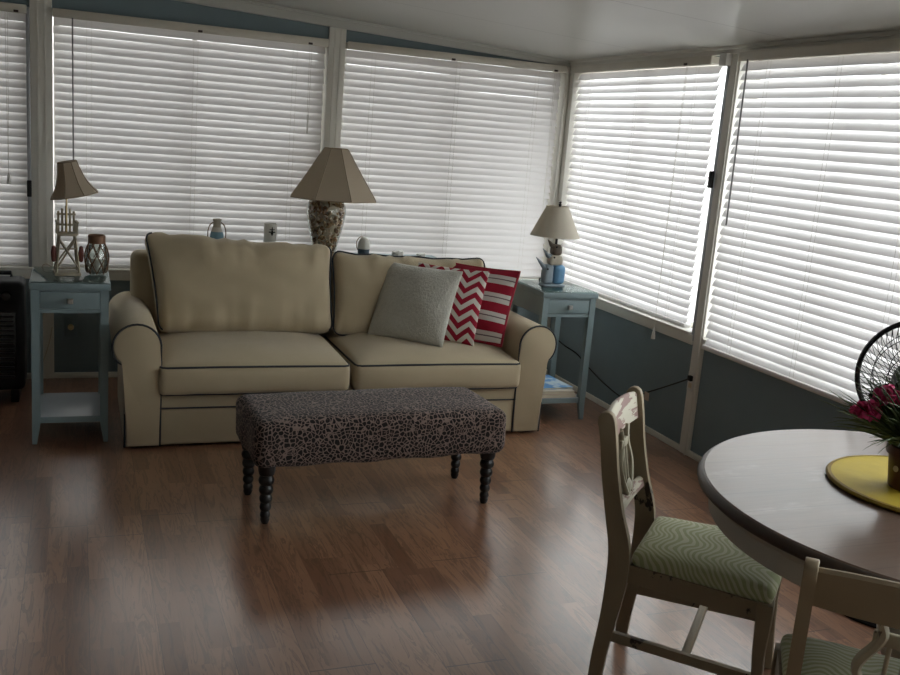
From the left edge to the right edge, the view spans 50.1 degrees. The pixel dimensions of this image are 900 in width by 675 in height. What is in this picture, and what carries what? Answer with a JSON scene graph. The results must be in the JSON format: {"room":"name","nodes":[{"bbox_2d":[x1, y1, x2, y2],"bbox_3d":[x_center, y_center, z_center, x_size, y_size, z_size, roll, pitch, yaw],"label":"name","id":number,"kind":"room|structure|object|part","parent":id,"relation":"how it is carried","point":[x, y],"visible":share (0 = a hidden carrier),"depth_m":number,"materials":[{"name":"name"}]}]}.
{"room":"sunroom","nodes":[
{"label":"sunroom","id":0,"kind":"room"},
{"bbox_2d":[0,0,545,372],"bbox_3d":[-2.277,-0.991,5.344,6.400,2.479,0.130,0,13,-21],"label":"wall","id":1,"kind":"structure","parent":0,"point":[79,353],"depth_m":5.54,"materials":[{"name":"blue paint"}]},
{"bbox_2d":[0,2,28,265],"bbox_3d":[-3.013,-1.078,4.963,1.540,1.392,0.116,0,13,-21],"label":"window blind","id":2,"kind":"object","parent":1,"relation":"attached to","point":[13,89],"visible":0.99,"depth_m":5.24,"materials":[{"name":"white plastic"}]},
{"bbox_3d":[-2.350,-1.298,5.116,0.014,0.840,0.005,0,13,-21],"label":"lift cord","id":3,"kind":"part","parent":2,"relation":"part of","materials":[{"name":"white fabric"}]},
{"bbox_3d":[-3.079,-0.415,5.135,1.532,0.017,0.048,0,13,-21],"label":"rail","id":4,"kind":"part","parent":2,"relation":"part of","materials":[{"name":"white plastic"}]},
{"bbox_2d":[26,7,31,272],"bbox_3d":[-2.292,-1.048,5.243,0.024,1.430,0.042,0,13,-21],"label":"trim","id":5,"kind":"structure","parent":1,"relation":"attached to","point":[29,182],"depth_m":5.23,"materials":[{"name":"grey metal"}]},
{"bbox_2d":[29,0,53,378],"bbox_3d":[-2.270,-0.858,5.368,0.110,2.212,0.150,0,13,-21],"label":"trim","id":6,"kind":"structure","parent":1,"relation":"attached to","point":[41,16],"depth_m":5.26,"materials":[{"name":"white paint"}]},
{"bbox_2d":[64,317,76,335],"bbox_3d":[-2.172,-0.058,5.519,0.068,0.110,0.034,0,13,-21],"label":"wall outlet","id":7,"kind":"object","parent":1,"relation":"attached to","point":[70,323],"visible":1,"depth_m":5.53,"materials":[{"name":"blue paint"}]},
{"bbox_2d":[27,372,117,378],"bbox_3d":[-2.353,0.218,5.528,6.390,0.032,0.014,0,13,-21],"label":"baseboard","id":8,"kind":"structure","parent":1,"relation":"attached to","point":[56,374],"depth_m":5.59,"materials":[{"name":"white paint"}]},
{"bbox_2d":[53,17,322,188],"bbox_3d":[-1.513,-1.091,5.656,1.500,1.415,0.035,0,13,-21],"label":"window","id":9,"kind":"structure","parent":1,"relation":"in","point":[53,17],"depth_m":5.37,"materials":[{"name":"glass"}]},
{"bbox_2d":[52,8,328,267],"bbox_3d":[-1.478,-1.080,5.558,1.500,1.392,0.112,0,13,-21],"label":"window blind","id":10,"kind":"object","parent":9,"relation":"attached to","point":[150,170],"visible":0.84,"depth_m":5.54,"materials":[{"name":"white plastic"}]},
{"bbox_3d":[-1.543,-0.416,5.728,1.492,0.017,0.048,0,13,-21],"label":"rail","id":11,"kind":"part","parent":10,"relation":"part of","materials":[{"name":"white plastic"}]},
{"bbox_3d":[-1.484,-1.069,5.575,1.159,1.340,0.001,0,13,-21],"label":"ladder cord","id":12,"kind":"part","parent":10,"relation":"part of","materials":[{"name":"white fabric"}]},
{"bbox_3d":[-0.829,-1.457,5.664,0.014,0.515,0.005,0,13,-21],"label":"lift cord","id":13,"kind":"part","parent":10,"relation":"part of","materials":[{"name":"white fabric"}]},
{"bbox_2d":[0,265,538,280],"bbox_3d":[-1.596,-0.376,5.738,4.775,0.065,0.162,0,13,-21],"label":"trim","id":14,"kind":"structure","parent":1,"relation":"attached to","point":[17,270],"depth_m":5.48,"materials":[{"name":"white paint"}]},
{"bbox_2d":[320,27,346,237],"bbox_3d":[-0.765,-0.822,5.958,0.103,2.134,0.150,0,13,-21],"label":"trim","id":15,"kind":"structure","parent":1,"relation":"attached to","point":[334,58],"depth_m":5.75,"materials":[{"name":"white paint"}]},
{"bbox_2d":[174,0,570,67],"bbox_3d":[-2.170,-1.962,5.063,6.400,0.433,0.070,0,13,-21],"label":"trim","id":16,"kind":"structure","parent":1,"relation":"attached to","point":[247,6],"depth_m":5.71,"materials":[{"name":"white wood"}]},
{"bbox_2d":[340,61,558,147],"bbox_3d":[-0.024,-1.092,6.231,1.467,1.415,0.035,0,13,-21],"label":"window","id":17,"kind":"structure","parent":1,"relation":"in","point":[345,61],"depth_m":5.87,"materials":[{"name":"glass"}]},
{"bbox_2d":[336,41,566,277],"bbox_3d":[0.009,-1.081,6.134,1.453,1.392,0.106,0,13,-21],"label":"window blind","id":18,"kind":"object","parent":17,"relation":"attached to","point":[449,173],"visible":0.87,"depth_m":6.14,"materials":[{"name":"white plastic"}]},
{"bbox_3d":[-0.055,-0.417,6.302,1.445,0.017,0.048,0,13,-21],"label":"rail","id":19,"kind":"part","parent":18,"relation":"part of","materials":[{"name":"white plastic"}]},
{"bbox_3d":[0.647,-1.271,6.279,0.014,0.900,0.005,0,13,-21],"label":"lift cord","id":20,"kind":"part","parent":18,"relation":"part of","materials":[{"name":"white fabric"}]},
{"bbox_2d":[547,73,584,327],"bbox_3d":[0.783,-0.761,6.467,0.142,2.050,0.053,0,13,-21],"label":"trim","id":21,"kind":"structure","parent":1,"relation":"attached to","point":[573,89],"depth_m":6.32,"materials":[{"name":"white paint"}]},
{"bbox_2d":[0,377,880,674],"bbox_3d":[-1.073,1.084,2.228,6.660,0.100,7.560,0,13,-21],"label":"floor","id":22,"kind":"structure","parent":0,"point":[115,559],"depth_m":3.48,"materials":[{"name":"brown wood"}]},
{"bbox_2d":[0,270,26,401],"bbox_3d":[-2.464,-0.012,5.024,0.460,0.672,0.252,0,13,-21],"label":"heater","id":23,"kind":"object","parent":22,"relation":"on","point":[13,328],"visible":1,"depth_m":4.99,"materials":[{"name":"black plastic"}]},
{"bbox_3d":[-2.440,-0.332,5.017,0.304,0.042,0.024,0,13,-21],"label":"handle","id":24,"kind":"part","parent":23,"relation":"part of","materials":[{"name":"black plastic"}]},
{"bbox_2d":[0,312,16,379],"bbox_3d":[-2.430,0.045,4.937,0.380,0.360,0.010,0,13,-21],"label":"grille","id":25,"kind":"object","parent":23,"relation":"attached to","point":[8,320],"depth_m":4.98,"materials":[{"name":"black paint"}]},
{"bbox_2d":[29,266,110,443],"bbox_3d":[-1.821,0.076,4.624,0.346,0.765,0.460,0,13,-21],"label":"side table","id":26,"kind":"object","parent":22,"relation":"on","point":[50,293],"visible":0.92,"depth_m":4.44,"materials":[{"name":"blue paint"}]},
{"bbox_3d":[-1.893,0.135,4.403,0.036,0.729,0.036,0,13,-21],"label":"leg","id":27,"kind":"part","parent":26,"relation":"part of","materials":[{"name":"blue paint"}]},
{"bbox_3d":[-2.031,0.049,4.760,0.036,0.729,0.036,0,13,-21],"label":"leg","id":28,"kind":"part","parent":26,"relation":"part of","materials":[{"name":"blue paint"}]},
{"bbox_2d":[42,263,53,361],"bbox_3d":[-2.103,-0.058,5.041,0.134,0.755,0.913,-2,13,-27],"label":"power cord","id":29,"kind":"object","parent":26,"relation":"hanging from","point":[44,263],"visible":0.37,"depth_m":5.48,"materials":[{"name":"black plastic"}]},
{"bbox_3d":[-1.794,-0.296,4.553,0.334,0.006,0.433,0,13,-21],"label":"glass","id":30,"kind":"part","parent":26,"relation":"part of","materials":[{"name":"clear glass"}]},
{"bbox_3d":[-1.728,-0.169,4.384,0.254,0.078,0.015,0,13,-21],"label":"drawer","id":31,"kind":"part","parent":26,"relation":"part of","materials":[{"name":"blue paint"}]},
{"bbox_3d":[-1.721,-0.165,4.366,0.026,0.026,0.026,0,13,-21],"label":"knob","id":32,"kind":"part","parent":26,"relation":"part of","materials":[{"name":"silver metal"}]},
{"bbox_2d":[41,392,99,416],"bbox_3d":[-1.844,0.330,4.685,0.306,0.016,0.405,0,13,-21],"label":"shelf","id":33,"kind":"object","parent":26,"relation":"attached to","point":[80,404],"depth_m":4.67,"materials":[{"name":"grey wood"}]},
{"bbox_3d":[-1.775,0.382,4.506,0.258,0.028,0.012,0,13,-21],"label":"shelf rail","id":34,"kind":"part","parent":26,"relation":"part of","materials":[{"name":"blue paint"}]},
{"bbox_2d":[50,160,97,275],"bbox_3d":[-1.760,-0.562,4.514,0.215,0.535,0.219,-2,13,-27],"label":"table lamp","id":35,"kind":"object","parent":26,"relation":"on","point":[71,182],"visible":1,"depth_m":4.47,"materials":[{"name":"brown wood"}]},
{"bbox_3d":[-1.791,-0.600,4.497,0.026,0.230,0.025,-2,13,-27],"label":"lamp stem","id":36,"kind":"part","parent":35,"relation":"part of","materials":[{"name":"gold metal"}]},
{"bbox_3d":[-1.788,-0.544,4.496,0.098,0.133,0.088,-2,13,-27],"label":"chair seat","id":37,"kind":"part","parent":35,"relation":"part of","materials":[{"name":"brown wood"}]},
{"bbox_3d":[-1.760,-0.738,4.470,0.214,0.155,0.214,-14,19,-24],"label":"lamp shade","id":38,"kind":"part","parent":35,"relation":"part of","materials":[{"name":"beige fabric"}]},
{"bbox_2d":[84,234,109,274],"bbox_3d":[-1.682,-0.395,4.586,0.115,0.188,0.115,0,13,-21],"label":"lantern","id":39,"kind":"object","parent":26,"relation":"on","point":[96,267],"visible":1,"depth_m":4.56,"materials":[{"name":"clear glass"}]},
{"bbox_2d":[85,243,107,274],"bbox_3d":[-1.683,-0.378,4.590,0.106,0.153,0.106,0,13,-21],"label":"jar","id":40,"kind":"object","parent":39,"relation":"on","point":[96,267],"depth_m":4.57,"materials":[{"name":"clear glass"}]},
{"bbox_2d":[91,258,101,271],"bbox_3d":[-1.686,-0.348,4.596,0.048,0.078,0.048,0,13,-21],"label":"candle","id":41,"kind":"object","parent":39,"relation":"on","point":[96,264],"depth_m":4.58,"materials":[{"name":"white wax"}]},
{"bbox_3d":[-1.676,-0.468,4.571,0.079,0.040,0.079,0,13,-21],"label":"lid","id":42,"kind":"part","parent":39,"relation":"part of","materials":[{"name":"brown wood"}]},
{"bbox_3d":[-1.757,0.049,4.866,0.036,0.729,0.036,0,13,-21],"label":"leg","id":43,"kind":"part","parent":26,"relation":"part of","materials":[{"name":"blue paint"}]},
{"bbox_3d":[-1.619,0.135,4.508,0.036,0.729,0.036,0,13,-21],"label":"leg","id":44,"kind":"part","parent":26,"relation":"part of","materials":[{"name":"blue paint"}]},
{"bbox_2d":[109,232,556,447],"bbox_3d":[-0.628,-0.032,5.146,2.255,0.949,0.941,0,13,-21],"label":"sofa","id":45,"kind":"object","parent":22,"relation":"on","point":[203,323],"visible":0.73,"depth_m":4.91,"materials":[{"name":"beige fabric"}]},
{"bbox_3d":[-1.595,0.130,4.829,0.212,0.582,0.880,0,13,-21],"label":"arm","id":46,"kind":"part","parent":45,"relation":"part of"},
{"bbox_2d":[145,232,330,333],"bbox_3d":[-1.109,-0.278,5.099,0.962,0.520,0.363,0,13,-21],"label":"cushion","id":47,"kind":"object","parent":45,"relation":"on","point":[195,284],"depth_m":4.97,"materials":[{"name":"beige fabric"}]},
{"bbox_2d":[158,331,349,394],"bbox_3d":[-1.030,0.104,4.895,0.912,0.207,0.706,0,13,-21],"label":"seat cushion","id":48,"kind":"object","parent":45,"relation":"on","point":[189,362],"depth_m":4.64,"materials":[{"name":"beige fabric"}]},
{"bbox_3d":[-0.767,-0.064,5.508,2.020,0.814,0.170,0,13,-21],"label":"frame","id":49,"kind":"part","parent":45,"relation":"part of","materials":[{"name":"beige fabric"}]},
{"bbox_2d":[328,252,483,335],"bbox_3d":[-0.239,-0.237,5.444,0.903,0.471,0.342,0,13,-21],"label":"cushion","id":50,"kind":"object","parent":45,"relation":"on","point":[356,281],"depth_m":5.23,"materials":[{"name":"beige fabric"}]},
{"bbox_2d":[367,262,462,347],"bbox_3d":[-0.192,-0.184,5.187,0.457,0.389,0.222,10,13,23],"label":"throw pillow","id":51,"kind":"object","parent":45,"relation":"on","point":[415,303],"visible":1,"depth_m":5.12,"materials":[{"name":"grey fabric"}]},
{"bbox_2d":[325,332,520,389],"bbox_3d":[-0.161,0.103,5.230,0.912,0.205,0.706,0,13,-21],"label":"seat cushion","id":52,"kind":"object","parent":45,"relation":"on","point":[375,361],"depth_m":4.97,"materials":[{"name":"beige fabric"}]},
{"bbox_2d":[418,262,489,345],"bbox_3d":[-0.030,-0.188,5.260,0.435,0.387,0.199,9,13,21],"label":"throw pillow","id":53,"kind":"object","parent":45,"relation":"on","point":[463,319],"visible":0.49,"depth_m":5.17,"materials":[{"name":"red fabric"}]},
{"bbox_2d":[453,263,520,346],"bbox_3d":[0.124,-0.191,5.331,0.461,0.400,0.206,10,13,23],"label":"throw pillow","id":54,"kind":"object","parent":45,"relation":"on","point":[501,284],"visible":0.54,"depth_m":5.25,"materials":[{"name":"red fabric"}]},
{"bbox_3d":[0.301,0.129,5.561,0.212,0.582,0.880,0,13,-21],"label":"arm","id":55,"kind":"part","parent":45,"relation":"part of"},
{"bbox_2d":[236,387,505,523],"bbox_3d":[-0.337,0.474,4.085,1.084,0.443,0.440,-1,13,-24],"label":"bench","id":56,"kind":"object","parent":22,"relation":"on","point":[306,428],"visible":1,"depth_m":3.90,"materials":[{"name":"fabric"}]},
{"bbox_3d":[-0.845,0.535,4.044,0.068,0.262,0.068,-1,13,-24],"label":"leg","id":57,"kind":"part","parent":56,"relation":"part of","materials":[{"name":"brown wood"}]},
{"bbox_3d":[-0.720,0.603,3.768,0.068,0.262,0.068,-1,13,-24],"label":"leg","id":58,"kind":"part","parent":56,"relation":"part of","materials":[{"name":"brown wood"}]},
{"bbox_3d":[-0.328,0.360,4.061,1.084,0.211,0.440,-1,13,-24],"label":"seat","id":59,"kind":"part","parent":56,"relation":"part of","materials":[{"name":"grey fabric"}]},
{"bbox_3d":[0.030,0.522,4.438,0.068,0.262,0.068,-1,13,-24],"label":"leg","id":60,"kind":"part","parent":56,"relation":"part of","materials":[{"name":"brown wood"}]},
{"bbox_3d":[0.155,0.590,4.162,0.068,0.262,0.068,-1,13,-24],"label":"leg","id":61,"kind":"part","parent":56,"relation":"part of","materials":[{"name":"brown wood"}]},
{"bbox_2d":[347,253,436,257],"bbox_3d":[-0.789,-0.101,5.793,1.500,0.792,0.340,0,13,-21],"label":"console table","id":62,"kind":"object","parent":22,"relation":"on","point":[430,256],"visible":0.08,"depth_m":6.03,"materials":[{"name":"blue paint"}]},
{"bbox_2d":[207,218,225,238],"bbox_3d":[-1.332,-0.585,5.500,0.081,0.187,0.081,9,13,21],"label":"jug","id":63,"kind":"object","parent":62,"relation":"on","point":[216,232],"visible":0.59,"depth_m":5.47,"materials":[{"name":"ceramic"}]},
{"bbox_2d":[263,222,276,241],"bbox_3d":[-1.048,-0.579,5.610,0.074,0.174,0.076,0,13,-21],"label":"cup","id":64,"kind":"object","parent":62,"relation":"on","point":[270,229],"visible":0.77,"depth_m":5.58,"materials":[{"name":"white ceramic"}]},
{"bbox_2d":[290,147,375,253],"bbox_3d":[-0.680,-0.783,5.615,0.490,0.633,0.490,14,15,37],"label":"table lamp","id":65,"kind":"object","parent":62,"relation":"on","point":[334,179],"visible":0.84,"depth_m":5.48,"materials":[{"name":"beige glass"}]},
{"bbox_2d":[306,200,345,251],"bbox_3d":[-0.729,-0.640,5.631,0.230,0.336,0.230,0,13,-21],"label":"lamp base","id":66,"kind":"object","parent":65,"relation":"attached to","point":[325,220],"depth_m":5.57,"materials":[{"name":"multicoloured glass"}]},
{"bbox_3d":[-0.666,-0.950,5.580,0.501,0.286,0.501,2,12,-12],"label":"lamp shade","id":67,"kind":"part","parent":65,"relation":"part of","materials":[{"name":"beige fabric"}]},
{"bbox_2d":[356,236,369,253],"bbox_3d":[-0.521,-0.552,5.821,0.076,0.118,0.076,10,13,23],"label":"float","id":68,"kind":"object","parent":62,"relation":"on","point":[363,246],"visible":0.92,"depth_m":5.79,"materials":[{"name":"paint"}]},
{"bbox_2d":[392,250,403,255],"bbox_3d":[-0.319,-0.513,5.907,0.077,0.047,0.056,0,13,-21],"label":"seashell","id":69,"kind":"object","parent":62,"relation":"on","point":[397,252],"visible":0.8,"depth_m":5.89,"materials":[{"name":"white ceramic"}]},
{"bbox_2d":[416,253,425,256],"bbox_3d":[-0.182,-0.508,5.962,0.055,0.036,0.058,0,13,-21],"label":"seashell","id":70,"kind":"object","parent":62,"relation":"on","point":[417,254],"visible":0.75,"depth_m":5.94,"materials":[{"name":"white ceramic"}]},
{"bbox_2d":[510,279,598,418],"bbox_3d":[0.573,0.064,5.637,0.346,0.748,0.460,0,13,-21],"label":"side table","id":71,"kind":"object","parent":22,"relation":"on","point":[571,300],"visible":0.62,"depth_m":5.48,"materials":[{"name":"blue paint"}]},
{"bbox_3d":[0.363,0.037,5.773,0.036,0.712,0.036,0,13,-21],"label":"leg","id":72,"kind":"part","parent":71,"relation":"part of","materials":[{"name":"blue paint"}]},
{"bbox_3d":[0.501,0.124,5.415,0.036,0.712,0.036,0,13,-21],"label":"leg","id":73,"kind":"part","parent":71,"relation":"part of","materials":[{"name":"blue paint"}]},
{"bbox_3d":[0.637,0.037,5.879,0.036,0.712,0.036,0,13,-21],"label":"leg","id":74,"kind":"part","parent":71,"relation":"part of","materials":[{"name":"blue paint"}]},
{"bbox_2d":[530,201,579,286],"bbox_3d":[0.593,-0.535,5.485,0.286,0.486,0.286,12,14,30],"label":"table lamp","id":75,"kind":"object","parent":71,"relation":"on","point":[556,222],"visible":1,"depth_m":5.42,"materials":[{"name":"beige fabric"}]},
{"bbox_3d":[0.603,-0.660,5.459,0.280,0.166,0.280,0,13,-21],"label":"lamp shade","id":76,"kind":"part","parent":75,"relation":"part of","materials":[{"name":"fabric"}]},
{"bbox_3d":[0.615,-0.649,5.466,0.020,0.251,0.020,0,13,-21],"label":"lamp stem","id":77,"kind":"part","parent":75,"relation":"part of","materials":[{"name":"black plastic"}]},
{"bbox_3d":[0.600,-0.299,5.567,0.334,0.006,0.433,0,13,-21],"label":"glass","id":78,"kind":"part","parent":71,"relation":"part of","materials":[{"name":"clear glass"}]},
{"bbox_2d":[542,394,575,397],"bbox_3d":[0.563,0.303,5.649,0.235,0.020,0.300,0,13,-22],"label":"magazine","id":79,"kind":"object","parent":71,"relation":"on","point":[544,395],"visible":0.21,"depth_m":5.51,"materials":[{"name":"white paper"}]},
{"bbox_2d":[543,389,574,393],"bbox_3d":[0.565,0.284,5.651,0.232,0.016,0.290,0,13,-19],"label":"magazine","id":80,"kind":"object","parent":79,"relation":"on","point":[555,391],"visible":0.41,"depth_m":5.53,"materials":[{"name":"white paper"}]},
{"bbox_2d":[543,375,572,389],"bbox_3d":[0.554,0.263,5.680,0.225,0.010,0.285,-1,13,-25],"label":"magazine","id":81,"kind":"object","parent":80,"relation":"on","point":[551,383],"visible":0.42,"depth_m":5.62,"materials":[{"name":"blue paper"}]},
{"bbox_2d":[542,394,577,398],"bbox_3d":[0.551,0.310,5.696,0.306,0.016,0.405,0,13,-21],"label":"shelf","id":82,"kind":"object","parent":71,"relation":"attached to","point":[576,397],"depth_m":5.53,"materials":[{"name":"white wood"}]},
{"bbox_3d":[0.620,0.362,5.517,0.258,0.028,0.012,0,13,-21],"label":"shelf rail","id":83,"kind":"part","parent":71,"relation":"part of","materials":[{"name":"blue paint"}]},
{"bbox_3d":[0.665,-0.172,5.399,0.254,0.078,0.015,0,13,-21],"label":"drawer","id":84,"kind":"part","parent":71,"relation":"part of","materials":[{"name":"blue paint"}]},
{"bbox_3d":[0.775,0.123,5.521,0.036,0.712,0.036,0,13,-21],"label":"leg","id":85,"kind":"part","parent":71,"relation":"part of","materials":[{"name":"blue paint"}]},
{"bbox_2d":[588,386,781,674],"bbox_3d":[0.708,0.623,2.845,0.548,0.829,0.436,10,13,22],"label":"dining chair","id":86,"kind":"object","parent":22,"relation":"on","point":[679,561],"visible":0.88,"depth_m":2.74,"materials":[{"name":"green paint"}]},
{"bbox_3d":[0.452,0.618,2.768,0.136,0.829,0.026,10,13,22],"label":"post","id":87,"kind":"part","parent":86,"relation":"part of","materials":[{"name":"beige paint"}]},
{"bbox_3d":[0.509,0.227,2.863,0.046,0.090,0.318,9,13,22],"label":"crest rail","id":88,"kind":"part","parent":86,"relation":"part of","materials":[{"name":"white wood"}]},
{"bbox_3d":[0.535,0.475,2.895,0.034,0.028,0.318,9,13,22],"label":"rail","id":89,"kind":"part","parent":86,"relation":"part of","materials":[{"name":"beige wood"}]},
{"bbox_3d":[0.587,0.564,3.076,0.136,0.829,0.026,10,13,22],"label":"post","id":90,"kind":"part","parent":86,"relation":"part of","materials":[{"name":"beige paint"}]},
{"bbox_3d":[0.755,0.679,2.833,0.404,0.054,0.428,9,13,22],"label":"seat frame","id":91,"kind":"part","parent":86,"relation":"part of","materials":[{"name":"beige paint"}]},
{"bbox_3d":[0.767,0.630,2.820,0.402,0.067,0.414,9,13,22],"label":"seat","id":92,"kind":"part","parent":86,"relation":"part of","materials":[{"name":"green fabric"}]},
{"bbox_3d":[0.838,0.903,2.619,0.056,0.394,0.044,9,13,22],"label":"leg","id":93,"kind":"part","parent":86,"relation":"part of","materials":[{"name":"beige paint"}]},
{"bbox_3d":[0.994,0.841,2.974,0.056,0.394,0.044,9,13,22],"label":"leg","id":94,"kind":"part","parent":86,"relation":"part of","materials":[{"name":"beige paint"}]},
{"bbox_2d":[697,429,899,658],"bbox_3d":[1.202,0.779,2.456,1.210,0.760,1.210,0,13,-21],"label":"dining table","id":95,"kind":"object","parent":22,"relation":"on","point":[771,494],"visible":0.8,"depth_m":2.29,"materials":[{"name":"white wood"}]},
{"bbox_2d":[825,455,899,512],"bbox_3d":[1.214,0.384,2.453,0.486,0.012,0.486,0,13,-21],"label":"placemat","id":96,"kind":"object","parent":95,"relation":"on","point":[864,477],"visible":0.94,"depth_m":2.47,"materials":[{"name":"yellow fabric"}]},
{"bbox_2d":[818,363,899,490],"bbox_3d":[1.158,0.219,2.374,0.451,0.332,0.426,-3,14,-31],"label":"potted plant","id":97,"kind":"object","parent":96,"relation":"on","point":[881,413],"visible":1,"depth_m":2.37,"materials":[{"name":"green plant"}]},
{"bbox_3d":[0.999,0.178,2.375,0.030,0.025,0.029,0,13,-21],"label":"flower","id":98,"kind":"part","parent":97,"relation":"part of","materials":[{"name":"red plant"}]},
{"bbox_3d":[1.031,0.177,2.376,0.069,0.054,0.068,0,13,-21],"label":"flower","id":99,"kind":"part","parent":97,"relation":"part of","materials":[{"name":"red plant"}]},
{"bbox_3d":[1.080,0.142,2.373,0.068,0.057,0.072,0,13,-21],"label":"flower","id":100,"kind":"part","parent":97,"relation":"part of","materials":[{"name":"red plant"}]},
{"bbox_3d":[1.158,0.324,2.411,0.136,0.112,0.136,0,13,-21],"label":"pot","id":101,"kind":"part","parent":97,"relation":"part of","materials":[{"name":"brown ceramic"}]},
{"bbox_2d":[770,557,899,674],"bbox_3d":[0.901,0.805,2.051,0.436,0.829,0.548,9,13,22],"label":"dining chair","id":102,"kind":"object","parent":22,"relation":"on","point":[862,597],"visible":1,"depth_m":1.80,"materials":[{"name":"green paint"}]},
{"bbox_3d":[0.802,0.948,2.392,0.044,0.394,0.056,9,13,22],"label":"leg","id":103,"kind":"part","parent":102,"relation":"part of","materials":[{"name":"green paint"}]},
{"bbox_3d":[0.919,0.844,2.112,0.428,0.054,0.404,9,13,22],"label":"seat frame","id":104,"kind":"part","parent":102,"relation":"part of","materials":[{"name":"green paint"}]},
{"bbox_3d":[0.664,0.812,1.929,0.026,0.829,0.136,9,13,22],"label":"post","id":105,"kind":"part","parent":102,"relation":"part of","materials":[{"name":"green paint"}]},
{"bbox_3d":[0.927,0.792,2.109,0.414,0.067,0.402,9,13,22],"label":"seat","id":106,"kind":"part","parent":102,"relation":"part of","materials":[{"name":"green fabric"}]},
{"bbox_3d":[0.831,0.488,1.750,0.318,0.090,0.046,9,13,22],"label":"crest rail","id":107,"kind":"part","parent":102,"relation":"part of","materials":[{"name":"green paint"}]},
{"bbox_2d":[844,322,899,627],"bbox_3d":[1.612,0.456,3.393,0.410,1.070,0.410,0,13,-21],"label":"fan","id":108,"kind":"object","parent":22,"relation":"on","point":[892,327],"visible":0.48,"depth_m":3.37,"materials":[{"name":"black metal"}]},
{"bbox_3d":[1.579,0.209,3.236,0.200,0.275,0.152,11,13,26],"label":"motor","id":109,"kind":"part","parent":108,"relation":"part of","materials":[{"name":"black plastic"}]},
{"bbox_2d":[251,0,899,59],"bbox_3d":[-0.888,-1.215,1.744,6.660,0.480,7.560,0,13,-21],"label":"ceiling","id":110,"kind":"structure","parent":0,"point":[562,29],"depth_m":4.50,"materials":[{"name":"white paint"}]},
{"bbox_2d":[547,56,872,456],"bbox_3d":[2.036,-0.003,3.237,0.130,2.095,7.430,0,13,-21],"label":"wall","id":111,"kind":"structure","parent":0,"point":[734,399],"depth_m":5.14,"materials":[{"name":"blue paint"}]},
{"bbox_2d":[541,67,570,270],"bbox_3d":[0.672,-0.782,6.527,0.045,2.050,0.142,0,13,-21],"label":"trim","id":112,"kind":"structure","parent":111,"relation":"attached to","point":[565,77],"depth_m":6.37,"materials":[{"name":"white paint"}]},
{"bbox_2d":[546,369,701,461],"bbox_3d":[1.912,1.019,3.360,0.014,0.032,7.290,0,13,-21],"label":"baseboard","id":113,"kind":"structure","parent":111,"relation":"attached to","point":[605,405],"depth_m":5.38,"materials":[{"name":"white paint"}]},
{"bbox_2d":[593,65,726,327],"bbox_3d":[1.145,-0.875,5.649,0.035,1.415,1.630,0,13,-21],"label":"window","id":114,"kind":"structure","parent":111,"relation":"in","point":[717,114],"depth_m":5.12,"materials":[{"name":"glass"}]},
{"bbox_2d":[561,55,722,338],"bbox_3d":[1.020,-0.848,5.678,0.116,1.501,1.514,0,13,-21],"label":"window blind","id":115,"kind":"object","parent":114,"relation":"attached to","point":[636,193],"visible":0.99,"depth_m":5.53,"materials":[{"name":"white plastic"}]},
{"bbox_3d":[1.002,-0.230,5.820,0.048,0.017,1.506,0,13,-21],"label":"rail","id":116,"kind":"part","parent":115,"relation":"part of","materials":[{"name":"white plastic"}]},
{"bbox_3d":[1.177,-0.732,5.144,0.005,1.400,0.014,0,13,-21],"label":"lift cord","id":117,"kind":"part","parent":115,"relation":"part of","materials":[{"name":"white fabric"}]},
{"bbox_2d":[687,371,694,391],"bbox_3d":[1.254,0.229,5.015,0.007,0.104,0.052,0,13,-21],"label":"wall outlet","id":118,"kind":"object","parent":111,"relation":"attached to","point":[690,384],"visible":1,"depth_m":5.01,"materials":[{"name":"white plastic"}]},
{"bbox_2d":[539,278,692,400],"bbox_3d":[0.836,0.044,5.499,0.450,0.637,1.291,0,13,-21],"label":"power cord","id":119,"kind":"object","parent":118,"relation":"attached to","point":[689,377],"visible":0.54,"depth_m":5.39,"materials":[{"name":"black plastic"}]},
{"bbox_2d":[692,53,732,340],"bbox_3d":[1.304,-0.689,4.877,0.046,1.445,0.060,0,13,-21],"label":"trim","id":120,"kind":"structure","parent":111,"relation":"attached to","point":[725,59],"depth_m":4.84,"materials":[{"name":"white wood"}]},
{"bbox_2d":[679,54,758,454],"bbox_3d":[1.379,-0.393,4.911,0.151,2.065,0.080,0,13,-21],"label":"trim","id":121,"kind":"structure","parent":111,"relation":"attached to","point":[735,73],"depth_m":4.86,"materials":[{"name":"white paint"}]},
{"bbox_2d":[595,295,848,405],"bbox_3d":[1.987,0.422,3.321,0.162,0.065,7.030,0,13,-21],"label":"trim","id":122,"kind":"structure","parent":111,"relation":"attached to","point":[684,334],"depth_m":5.33,"materials":[{"name":"white paint"}]},
{"bbox_2d":[568,30,899,65],"bbox_3d":[2.068,-0.977,2.932,0.070,0.043,7.280,0,13,-21],"label":"trim","id":123,"kind":"structure","parent":111,"relation":"attached to","point":[733,49],"depth_m":4.63,"materials":[{"name":"white paint"}]},
{"bbox_2d":[702,39,899,404],"bbox_3d":[1.606,-0.478,3.993,0.076,1.438,1.568,0,13,-21],"label":"window blind","id":124,"kind":"object","parent":111,"relation":"attached to","point":[807,274],"visible":0.98,"depth_m":4.13,"materials":[{"name":"white plastic"}]},
{"bbox_3d":[1.563,0.215,4.144,0.048,0.017,1.560,0,13,-21],"label":"rail","id":125,"kind":"part","parent":124,"relation":"part of","materials":[{"name":"white plastic"}]},
{"bbox_2d":[756,51,899,127],"bbox_3d":[1.749,-0.496,4.084,0.035,1.415,1.630,0,13,-21],"label":"window","id":126,"kind":"structure","parent":111,"relation":"in","point":[893,51],"depth_m":4.29,"materials":[{"name":"glass"}]}
]}

